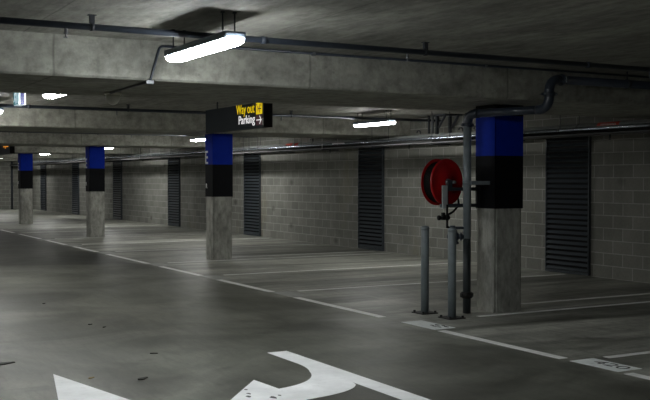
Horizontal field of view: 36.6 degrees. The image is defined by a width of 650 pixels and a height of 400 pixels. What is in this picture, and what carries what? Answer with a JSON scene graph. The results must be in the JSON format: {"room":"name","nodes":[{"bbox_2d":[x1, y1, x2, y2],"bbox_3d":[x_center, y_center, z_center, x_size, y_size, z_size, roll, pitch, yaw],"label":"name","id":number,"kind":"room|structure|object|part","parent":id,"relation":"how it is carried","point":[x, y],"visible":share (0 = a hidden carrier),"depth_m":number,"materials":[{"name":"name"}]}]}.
{"room":"parking garage","nodes":[
{"label":"parking garage","id":0,"kind":"room"},
{"bbox_2d":[0,161,18,208],"bbox_3d":[-21.601,-0.840,46.003,15.630,2.745,0.200,-1,1,-29],"label":"wall","id":1,"kind":"structure","parent":0,"point":[5,169],"depth_m":49.11,"materials":[{"name":"grey concrete"}]},
{"bbox_2d":[10,161,12,208],"bbox_3d":[-15.674,-0.732,49.145,0.140,2.390,0.110,-1,1,-29],"label":"downpipe","id":2,"kind":"object","parent":1,"relation":"attached to","point":[11,176],"visible":1,"depth_m":49.11,"materials":[{"name":"grey metal"}]},
{"bbox_2d":[0,209,649,399],"bbox_3d":[-7.734,1.180,21.257,15.630,0.200,57.000,-1,1,-29],"label":"floor","id":3,"kind":"structure","parent":0,"point":[211,338],"depth_m":10.41,"materials":[{"name":"concrete"}]},
{"bbox_2d":[0,361,14,364],"bbox_3d":[-2.670,1.365,8.205,0.167,0.006,0.088,-1,1,-29],"label":"leaf","id":4,"kind":"object","parent":3,"relation":"on","point":[1,363],"visible":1,"depth_m":8.21,"materials":[{"name":"brown plant"}]},
{"bbox_2d":[18,153,32,223],"bbox_3d":[-10.169,-0.387,33.327,0.416,2.400,0.362,-1,1,-29],"label":"concrete column","id":5,"kind":"structure","parent":3,"relation":"on","point":[25,160],"depth_m":33.18,"materials":[{"name":"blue concrete"}]},
{"bbox_2d":[74,246,98,251],"bbox_3d":[-5.243,1.074,21.474,0.100,0.002,1.840,-1,1,-29],"label":"edge line","id":6,"kind":"object","parent":3,"relation":"on","point":[74,246],"visible":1,"depth_m":21.34,"materials":[{"name":"white paint"}]},
{"bbox_2d":[53,374,128,399],"bbox_3d":[-1.223,1.414,6.109,0.560,0.002,3.800,-1,1,-29],"label":"lane arrow","id":7,"kind":"object","parent":3,"relation":"on","point":[67,389],"visible":1,"depth_m":7.09,"materials":[{"name":"white paint"}]},
{"bbox_2d":[85,146,104,236],"bbox_3d":[-6.100,-0.226,26.055,0.416,2.400,0.362,-1,1,-29],"label":"concrete column","id":8,"kind":"structure","parent":3,"relation":"on","point":[95,155],"depth_m":25.91,"materials":[{"name":"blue concrete"}]},
{"bbox_2d":[27,228,182,232],"bbox_3d":[-6.390,0.903,29.224,4.860,0.002,0.080,-1,1,-29],"label":"parking line","id":9,"kind":"object","parent":3,"relation":"on","point":[176,228],"visible":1,"depth_m":29.14,"materials":[{"name":"white paint"}]},
{"bbox_2d":[98,252,117,253],"bbox_3d":[-4.529,1.098,20.407,0.275,0.002,0.580,-1,1,-29],"label":"panel","id":10,"kind":"object","parent":3,"relation":"on","point":[98,252],"visible":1,"depth_m":20.35,"materials":[{"name":"white paint"}]},
{"bbox_2d":[55,234,193,238],"bbox_3d":[-4.830,0.965,26.437,4.860,0.002,0.080,-1,1,-29],"label":"parking line","id":11,"kind":"object","parent":3,"relation":"on","point":[186,234],"visible":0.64,"depth_m":26.11,"materials":[{"name":"white paint"}]},
{"bbox_2d":[106,254,148,263],"bbox_3d":[-3.825,1.130,18.939,0.100,0.002,2.500,-1,1,-29],"label":"edge line","id":12,"kind":"object","parent":3,"relation":"on","point":[106,254],"visible":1,"depth_m":18.95,"materials":[{"name":"white paint"}]},
{"bbox_2d":[150,263,172,265],"bbox_3d":[-2.969,1.159,17.620,0.275,0.002,0.580,-1,1,-29],"label":"panel","id":13,"kind":"object","parent":3,"relation":"on","point":[155,264],"visible":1,"depth_m":17.62,"materials":[{"name":"white paint"}]},
{"bbox_2d":[82,238,264,244],"bbox_3d":[-3.570,1.014,24.186,4.860,0.002,0.080,-1,1,-29],"label":"parking line","id":14,"kind":"object","parent":3,"relation":"on","point":[256,238],"visible":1,"depth_m":24.04,"materials":[{"name":"white paint"}]},
{"bbox_2d":[158,266,202,275],"bbox_3d":[-2.429,1.185,16.444,0.100,0.002,1.860,-1,1,-29],"label":"edge line","id":15,"kind":"object","parent":3,"relation":"on","point":[158,266],"visible":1,"depth_m":16.48,"materials":[{"name":"white paint"}]},
{"bbox_2d":[115,244,307,251],"bbox_3d":[-2.320,1.064,21.952,4.860,0.002,0.080,-1,1,-29],"label":"parking line","id":16,"kind":"object","parent":3,"relation":"on","point":[299,244],"visible":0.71,"depth_m":21.64,"materials":[{"name":"white paint"}]},
{"bbox_2d":[202,275,230,278],"bbox_3d":[-1.709,1.209,15.369,0.275,0.002,0.580,-1,1,-29],"label":"panel","id":17,"kind":"object","parent":3,"relation":"on","point":[210,276],"visible":1,"depth_m":15.32,"materials":[{"name":"white paint"}]},
{"bbox_2d":[205,133,232,259],"bbox_3d":[-2.030,-0.065,18.783,0.416,2.400,0.362,-1,1,-29],"label":"concrete column","id":18,"kind":"structure","parent":3,"relation":"on","point":[218,146],"depth_m":18.64,"materials":[{"name":"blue concrete"}]},
{"bbox_2d":[219,279,274,291],"bbox_3d":[-1.174,1.235,14.202,0.100,0.002,1.840,-1,1,-29],"label":"edge line","id":19,"kind":"object","parent":3,"relation":"on","point":[220,279],"visible":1,"depth_m":14.11,"materials":[{"name":"white paint"}]},
{"bbox_2d":[170,253,384,262],"bbox_3d":[-0.760,1.125,19.165,4.860,0.002,0.080,-1,1,-29],"label":"parking line","id":20,"kind":"object","parent":3,"relation":"on","point":[374,253],"visible":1,"depth_m":18.96,"materials":[{"name":"white paint"}]},
{"bbox_2d":[272,291,308,296],"bbox_3d":[-0.459,1.259,13.135,0.275,0.002,0.580,-1,1,-29],"label":"panel","id":21,"kind":"object","parent":3,"relation":"on","point":[287,293],"visible":1,"depth_m":13.08,"materials":[{"name":"white paint"}]},
{"bbox_2d":[242,251,368,256],"bbox_3d":[-0.432,1.105,20.064,3.410,0.002,0.080,-1,1,-29],"label":"parking line","id":22,"kind":"object","parent":3,"relation":"on","point":[359,251],"visible":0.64,"depth_m":20.08,"materials":[{"name":"white paint"}]},
{"bbox_2d":[231,351,429,399],"bbox_3d":[0.124,1.402,6.651,1.520,0.003,4.230,-1,1,-29],"label":"lane arrow","id":23,"kind":"object","parent":3,"relation":"on","point":[325,380],"visible":1,"depth_m":7.30,"materials":[{"name":"white paint"}]},
{"bbox_2d":[293,297,385,316],"bbox_3d":[0.135,1.287,11.864,0.100,0.002,2.080,-1,1,-29],"label":"edge line","id":24,"kind":"object","parent":3,"relation":"on","point":[301,298],"visible":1,"depth_m":11.76,"materials":[{"name":"white paint"}]},
{"bbox_2d":[227,262,462,274],"bbox_3d":[0.500,1.175,16.914,4.860,0.002,0.080,-1,1,-29],"label":"parking line","id":25,"kind":"object","parent":3,"relation":"on","point":[458,262],"visible":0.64,"depth_m":16.66,"materials":[{"name":"white paint"}]},
{"bbox_2d":[412,226,437,314],"bbox_3d":[1.148,0.797,11.276,0.220,1.007,0.220,-1,1,-29],"label":"bollard","id":26,"kind":"object","parent":3,"relation":"on","point":[424,229],"visible":1,"depth_m":11.24,"materials":[{"name":"grey metal"}]},
{"bbox_3d":[1.148,0.807,11.276,0.092,0.963,0.092,-1,1,-29],"label":"post","id":27,"kind":"part","parent":26,"relation":"part of","materials":[{"name":"grey metal"}]},
{"bbox_3d":[1.148,1.295,11.287,0.220,0.012,0.220,-1,1,-29],"label":"plate","id":28,"kind":"part","parent":26,"relation":"part of","materials":[{"name":"grey metal"}]},
{"bbox_2d":[402,320,454,329],"bbox_3d":[1.086,1.319,10.374,0.275,0.003,0.610,-1,1,-29],"label":"panel","id":29,"kind":"object","parent":3,"relation":"on","point":[421,323],"visible":1,"depth_m":10.33,"materials":[{"name":"white paint"}]},
{"bbox_2d":[299,274,564,290],"bbox_3d":[1.750,1.224,14.680,4.860,0.002,0.080,-1,1,-29],"label":"parking line","id":30,"kind":"object","parent":3,"relation":"on","point":[552,274],"visible":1,"depth_m":14.31,"materials":[{"name":"white paint"}]},
{"bbox_2d":[438,227,465,319],"bbox_3d":[1.406,0.806,10.870,0.220,1.007,0.220,-1,1,-29],"label":"bollard","id":31,"kind":"object","parent":3,"relation":"on","point":[451,231],"visible":1,"depth_m":10.83,"materials":[{"name":"grey metal"}]},
{"bbox_3d":[1.406,0.816,10.871,0.092,0.963,0.092,-1,1,-29],"label":"post","id":32,"kind":"part","parent":31,"relation":"part of","materials":[{"name":"grey metal"}]},
{"bbox_3d":[1.406,1.304,10.881,0.220,0.012,0.220,-1,1,-29],"label":"plate","id":33,"kind":"part","parent":31,"relation":"part of","materials":[{"name":"grey metal"}]},
{"bbox_2d":[475,104,522,312],"bbox_3d":[2.042,0.096,11.512,0.412,2.400,0.362,-1,1,-29],"label":"concrete column","id":34,"kind":"structure","parent":3,"relation":"on","point":[499,139],"depth_m":11.37,"materials":[{"name":"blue concrete"}]},
{"bbox_2d":[421,159,480,227],"bbox_3d":[1.450,-0.076,11.425,0.699,0.803,0.386,-1,1,-29],"label":"hose reel","id":35,"kind":"object","parent":34,"relation":"attached to","point":[441,180],"visible":1,"depth_m":11.32,"materials":[{"name":"red metal"}]},
{"bbox_3d":[1.309,-0.209,11.496,0.544,0.544,0.024,-1,2,-40],"label":"plate","id":36,"kind":"part","parent":35,"relation":"part of","materials":[{"name":"red metal"}]},
{"bbox_3d":[1.368,-0.033,11.218,0.070,0.270,0.020,-1,1,-29],"label":"swing plate","id":37,"kind":"part","parent":35,"relation":"part of","materials":[{"name":"grey metal"}]},
{"bbox_3d":[1.415,-0.206,11.371,0.544,0.544,0.024,-1,2,-40],"label":"plate","id":38,"kind":"part","parent":35,"relation":"part of","materials":[{"name":"red metal"}]},
{"bbox_2d":[440,330,565,358],"bbox_3d":[1.618,1.345,9.213,0.100,0.002,1.775,-1,1,-29],"label":"edge line","id":39,"kind":"object","parent":3,"relation":"on","point":[444,331],"visible":1,"depth_m":9.09,"materials":[{"name":"white paint"}]},
{"bbox_2d":[447,71,649,313],"bbox_3d":[3.797,-0.073,11.343,4.662,2.745,1.159,0,1,-14],"label":"riser pipe","id":40,"kind":"object","parent":3,"relation":"on","point":[549,93],"visible":0.89,"depth_m":11.16,"materials":[{"name":"metal"}]},
{"bbox_3d":[1.732,-0.197,11.302,0.326,0.045,0.127,-1,1,-29],"label":"support arm","id":41,"kind":"part","parent":40,"relation":"part of"},
{"bbox_2d":[478,301,649,316],"bbox_3d":[3.574,1.283,12.046,4.250,0.002,0.080,-1,1,-29],"label":"parking line","id":42,"kind":"object","parent":3,"relation":"on","point":[644,301],"visible":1,"depth_m":11.58,"materials":[{"name":"white paint"}]},
{"bbox_2d":[521,293,649,303],"bbox_3d":[3.777,1.264,12.870,3.090,0.002,0.080,-1,1,-29],"label":"parking line","id":43,"kind":"object","parent":3,"relation":"on","point":[643,293],"visible":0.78,"depth_m":12.64,"materials":[{"name":"white paint"}]},
{"bbox_2d":[572,358,641,371],"bbox_3d":[2.328,1.368,8.155,0.275,0.003,0.545,-1,1,-29],"label":"panel","id":44,"kind":"object","parent":3,"relation":"on","point":[603,364],"visible":1,"depth_m":8.14,"materials":[{"name":"white paint"}]},
{"bbox_2d":[604,351,649,357],"bbox_3d":[4.553,1.335,9.672,4.860,0.002,0.080,-1,1,-29],"label":"parking line","id":45,"kind":"object","parent":3,"relation":"on","point":[645,352],"visible":1,"depth_m":8.62,"materials":[{"name":"white paint"}]},
{"bbox_2d":[626,373,649,379],"bbox_3d":[3.008,1.400,6.729,0.100,0.002,2.450,-1,1,-29],"label":"edge line","id":46,"kind":"object","parent":3,"relation":"on","point":[630,374],"visible":1,"depth_m":7.71,"materials":[{"name":"white paint"}]},
{"bbox_2d":[0,0,649,118],"bbox_3d":[-7.734,-1.789,21.192,15.630,0.250,57.000,-1,1,-29],"label":"ceiling","id":47,"kind":"structure","parent":0,"point":[617,32],"depth_m":7.78,"materials":[{"name":"concrete"}]},
{"bbox_2d":[0,146,14,154],"bbox_3d":[-9.695,-1.615,29.719,0.140,0.476,2.152,-1,1,-29],"label":"hanging sign","id":48,"kind":"object","parent":47,"relation":"hanging from","point":[4,150],"visible":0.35,"depth_m":29.07,"materials":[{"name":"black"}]},
{"bbox_2d":[0,158,17,160],"bbox_3d":[-21.375,-2.031,45.573,15.230,0.345,0.725,-1,1,-29],"label":"ceiling beam","id":49,"kind":"structure","parent":47,"relation":"attached to","point":[1,159],"depth_m":48.39,"materials":[{"name":"concrete"}]},
{"bbox_2d":[13,93,25,105],"bbox_3d":[-3.677,-1.298,11.823,0.099,0.317,0.269,-1,1,-29],"label":"exit sign","id":50,"kind":"object","parent":47,"relation":"hanging from","point":[19,98],"visible":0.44,"depth_m":11.72,"materials":[{"name":"white plastic"}]},
{"bbox_2d":[0,154,77,158],"bbox_3d":[-17.580,-1.881,38.792,15.230,0.345,1.850,-1,1,-29],"label":"ceiling beam","id":51,"kind":"structure","parent":47,"relation":"attached to","point":[14,156],"depth_m":41.17,"materials":[{"name":"concrete"}]},
{"bbox_2d":[42,94,64,98],"bbox_3d":[-2.999,-1.320,11.170,0.176,0.245,1.230,-1,1,-29],"label":"light","id":52,"kind":"object","parent":47,"relation":"hanging from","point":[51,96],"visible":0.09,"depth_m":11.43,"materials":[{"name":"white plastic"}]},
{"bbox_2d":[15,146,141,154],"bbox_3d":[-13.510,-1.720,31.520,15.230,0.345,1.850,-1,1,-29],"label":"ceiling beam","id":53,"kind":"structure","parent":47,"relation":"attached to","point":[18,149],"depth_m":33.24,"materials":[{"name":"concrete"}]},
{"bbox_2d":[0,132,239,148],"bbox_3d":[-9.440,-1.559,24.248,15.230,0.345,1.850,-1,1,-29],"label":"ceiling beam","id":54,"kind":"structure","parent":47,"relation":"attached to","point":[14,139],"depth_m":25.43,"materials":[{"name":"concrete"}]},
{"bbox_2d":[0,131,256,138],"bbox_3d":[-8.461,-1.603,22.497,15.230,0.179,0.062,-1,1,-29],"label":"pipe","id":55,"kind":"object","parent":47,"relation":"hanging from","point":[0,131],"visible":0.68,"depth_m":24.26,"materials":[{"name":"metal"}]},
{"bbox_2d":[190,136,204,141],"bbox_3d":[-3.115,-1.622,24.852,0.176,0.245,1.230,-1,1,-29],"label":"light","id":56,"kind":"object","parent":47,"relation":"hanging from","point":[196,138],"visible":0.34,"depth_m":24.89,"materials":[{"name":"white plastic"}]},
{"bbox_2d":[0,107,409,138],"bbox_3d":[-5.370,-1.398,16.976,15.230,0.345,1.850,-1,1,-29],"label":"ceiling beam","id":57,"kind":"structure","parent":47,"relation":"attached to","point":[11,119],"depth_m":17.51,"materials":[{"name":"concrete"}]},
{"bbox_2d":[164,11,245,61],"bbox_3d":[-0.936,-1.238,7.484,0.176,0.245,1.260,-1,1,-29],"label":"light","id":58,"kind":"object","parent":47,"relation":"hanging from","point":[223,40],"visible":0.92,"depth_m":7.27,"materials":[{"name":"white plastic"}]},
{"bbox_2d":[166,38,243,61],"bbox_3d":[-0.936,-1.136,7.486,0.140,0.040,1.260,-1,1,-29],"label":"diffuser","id":59,"kind":"object","parent":58,"relation":"attached to","point":[207,46],"depth_m":7.36,"materials":[{"name":"white plastic"}]},
{"bbox_2d":[0,104,440,124],"bbox_3d":[-4.391,-1.442,15.224,15.230,0.179,0.062,-1,1,-29],"label":"pipe","id":60,"kind":"object","parent":47,"relation":"hanging from","point":[127,109],"visible":0.91,"depth_m":16.21,"materials":[{"name":"metal"}]},
{"bbox_2d":[206,102,272,132],"bbox_3d":[-1.326,-1.284,14.764,0.140,0.476,2.152,-1,1,-29],"label":"hanging sign","id":61,"kind":"object","parent":47,"relation":"hanging from","point":[252,115],"visible":1,"depth_m":14.52,"materials":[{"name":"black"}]},
{"bbox_2d":[0,30,649,118],"bbox_3d":[-1.301,-1.237,9.703,15.230,0.345,1.850,-1,1,-29],"label":"ceiling beam","id":62,"kind":"structure","parent":47,"relation":"attached to","point":[30,62],"depth_m":9.51,"materials":[{"name":"concrete"}]},
{"bbox_2d":[109,45,176,93],"bbox_3d":[-1.577,-1.192,9.195,0.650,0.346,1.310,-1,1,-29],"label":"conduit","id":63,"kind":"object","parent":62,"relation":"attached to","point":[150,81],"visible":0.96,"depth_m":8.53,"materials":[{"name":"metal"}]},
{"bbox_2d":[225,47,648,77],"bbox_3d":[2.348,-1.412,10.655,7.930,0.036,0.044,-1,1,-29],"label":"conduit","id":64,"kind":"object","parent":62,"relation":"attached to","point":[237,48],"visible":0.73,"depth_m":9.90,"materials":[{"name":"metal"}]},
{"bbox_2d":[0,14,649,78],"bbox_3d":[-0.322,-1.282,7.952,15.230,0.179,0.062,-1,1,-29],"label":"pipe","id":65,"kind":"object","parent":47,"relation":"hanging from","point":[91,26],"visible":1,"depth_m":8.05,"materials":[{"name":"metal"}]},
{"bbox_2d":[9,111,649,165],"bbox_3d":[-1.812,-1.408,24.371,0.400,0.652,56.350,-1,1,-29],"label":"cable tray","id":66,"kind":"object","parent":47,"relation":"hanging from","point":[638,131],"visible":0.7,"depth_m":18.60,"materials":[{"name":"metal"}]},
{"bbox_2d":[9,130,649,165],"bbox_3d":[-1.812,-1.171,24.376,0.340,0.027,56.350,-1,1,-29],"label":"tray","id":67,"kind":"object","parent":66,"relation":"on","point":[639,131],"depth_m":18.54,"materials":[{"name":"metal"}]},
{"bbox_2d":[10,126,649,164],"bbox_3d":[-1.909,-1.198,24.322,0.072,0.072,56.350,-1,1,-29],"label":"power cable","id":68,"kind":"object","parent":66,"relation":"in","point":[646,127],"visible":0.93,"depth_m":18.33,"materials":[{"name":"black rubber"}]},
{"bbox_2d":[33,123,649,162],"bbox_3d":[-1.507,-1.492,24.683,0.096,0.498,56.600,-1,1,-29],"label":"pipe","id":69,"kind":"object","parent":47,"relation":"hanging from","point":[637,124],"visible":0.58,"depth_m":19.21,"materials":[{"name":"metal"}]},
{"bbox_2d":[33,113,649,161],"bbox_3d":[-1.289,-1.510,24.805,0.130,0.467,56.600,-1,1,-29],"label":"pipe","id":70,"kind":"object","parent":47,"relation":"hanging from","point":[634,121],"visible":0.34,"depth_m":19.55,"materials":[{"name":"metal"}]},
{"bbox_2d":[353,110,395,126],"bbox_3d":[0.883,-1.464,17.706,0.176,0.245,1.230,-1,1,-29],"label":"light","id":71,"kind":"object","parent":47,"relation":"hanging from","point":[386,121],"visible":1,"depth_m":17.54,"materials":[{"name":"white plastic"}]},
{"bbox_2d":[354,122,395,126],"bbox_3d":[0.883,-1.362,17.708,0.140,0.040,1.230,-1,1,-29],"label":"diffuser","id":72,"kind":"object","parent":71,"relation":"attached to","point":[356,124],"depth_m":17.68,"materials":[{"name":"white plastic"}]},
{"bbox_2d":[428,114,462,133],"bbox_3d":[2.244,-1.424,18.491,0.400,0.370,0.610,-1,1,-29],"label":"support","id":73,"kind":"object","parent":47,"relation":"attached to","point":[437,125],"visible":0.99,"depth_m":18.43,"materials":[{"name":"metal"}]},
{"bbox_2d":[33,114,649,282],"bbox_3d":[-1.001,-0.375,24.991,0.200,2.745,56.600,-1,1,-29],"label":"wall","id":74,"kind":"structure","parent":0,"point":[307,196],"depth_m":20.46,"materials":[{"name":"grey concrete"}]},
{"bbox_2d":[40,164,46,210],"bbox_3d":[-13.518,-0.622,47.093,0.064,2.240,1.000,-1,1,-29],"label":"panel","id":75,"kind":"object","parent":74,"relation":"attached to","point":[43,198],"visible":0.95,"depth_m":47.12,"materials":[{"name":"metal"}]},
{"bbox_2d":[72,163,79,214],"bbox_3d":[-10.686,-0.509,42.033,0.064,2.240,1.000,-1,1,-29],"label":"panel","id":76,"kind":"object","parent":74,"relation":"attached to","point":[75,166],"visible":0.96,"depth_m":42.05,"materials":[{"name":"metal"}]},
{"bbox_2d":[113,161,121,219],"bbox_3d":[-7.805,-0.396,36.885,0.064,2.240,1.000,-1,1,-29],"label":"panel","id":77,"kind":"object","parent":74,"relation":"attached to","point":[117,165],"visible":0.9,"depth_m":36.87,"materials":[{"name":"metal"}]},
{"bbox_2d":[168,158,179,226],"bbox_3d":[-4.875,-0.280,31.650,0.064,2.240,1.000,-1,1,-29],"label":"panel","id":78,"kind":"object","parent":74,"relation":"attached to","point":[173,164],"visible":0.94,"depth_m":31.64,"materials":[{"name":"metal"}]},
{"bbox_2d":[243,153,260,235],"bbox_3d":[-1.970,-0.165,26.459,0.064,2.240,1.000,-1,1,-29],"label":"panel","id":79,"kind":"object","parent":74,"relation":"attached to","point":[252,162],"visible":0.93,"depth_m":26.43,"materials":[{"name":"metal"}]},
{"bbox_2d":[358,148,383,250],"bbox_3d":[0.984,-0.048,21.180,0.064,2.240,1.000,-1,1,-29],"label":"panel","id":80,"kind":"object","parent":74,"relation":"attached to","point":[370,160],"visible":0.91,"depth_m":21.17,"materials":[{"name":"metal"}]},
{"bbox_2d":[545,136,590,275],"bbox_3d":[3.928,0.068,15.919,0.064,2.240,1.000,-1,1,-29],"label":"panel","id":81,"kind":"object","parent":74,"relation":"attached to","point":[567,160],"visible":0.94,"depth_m":15.91,"materials":[{"name":"metal"}]}
]}

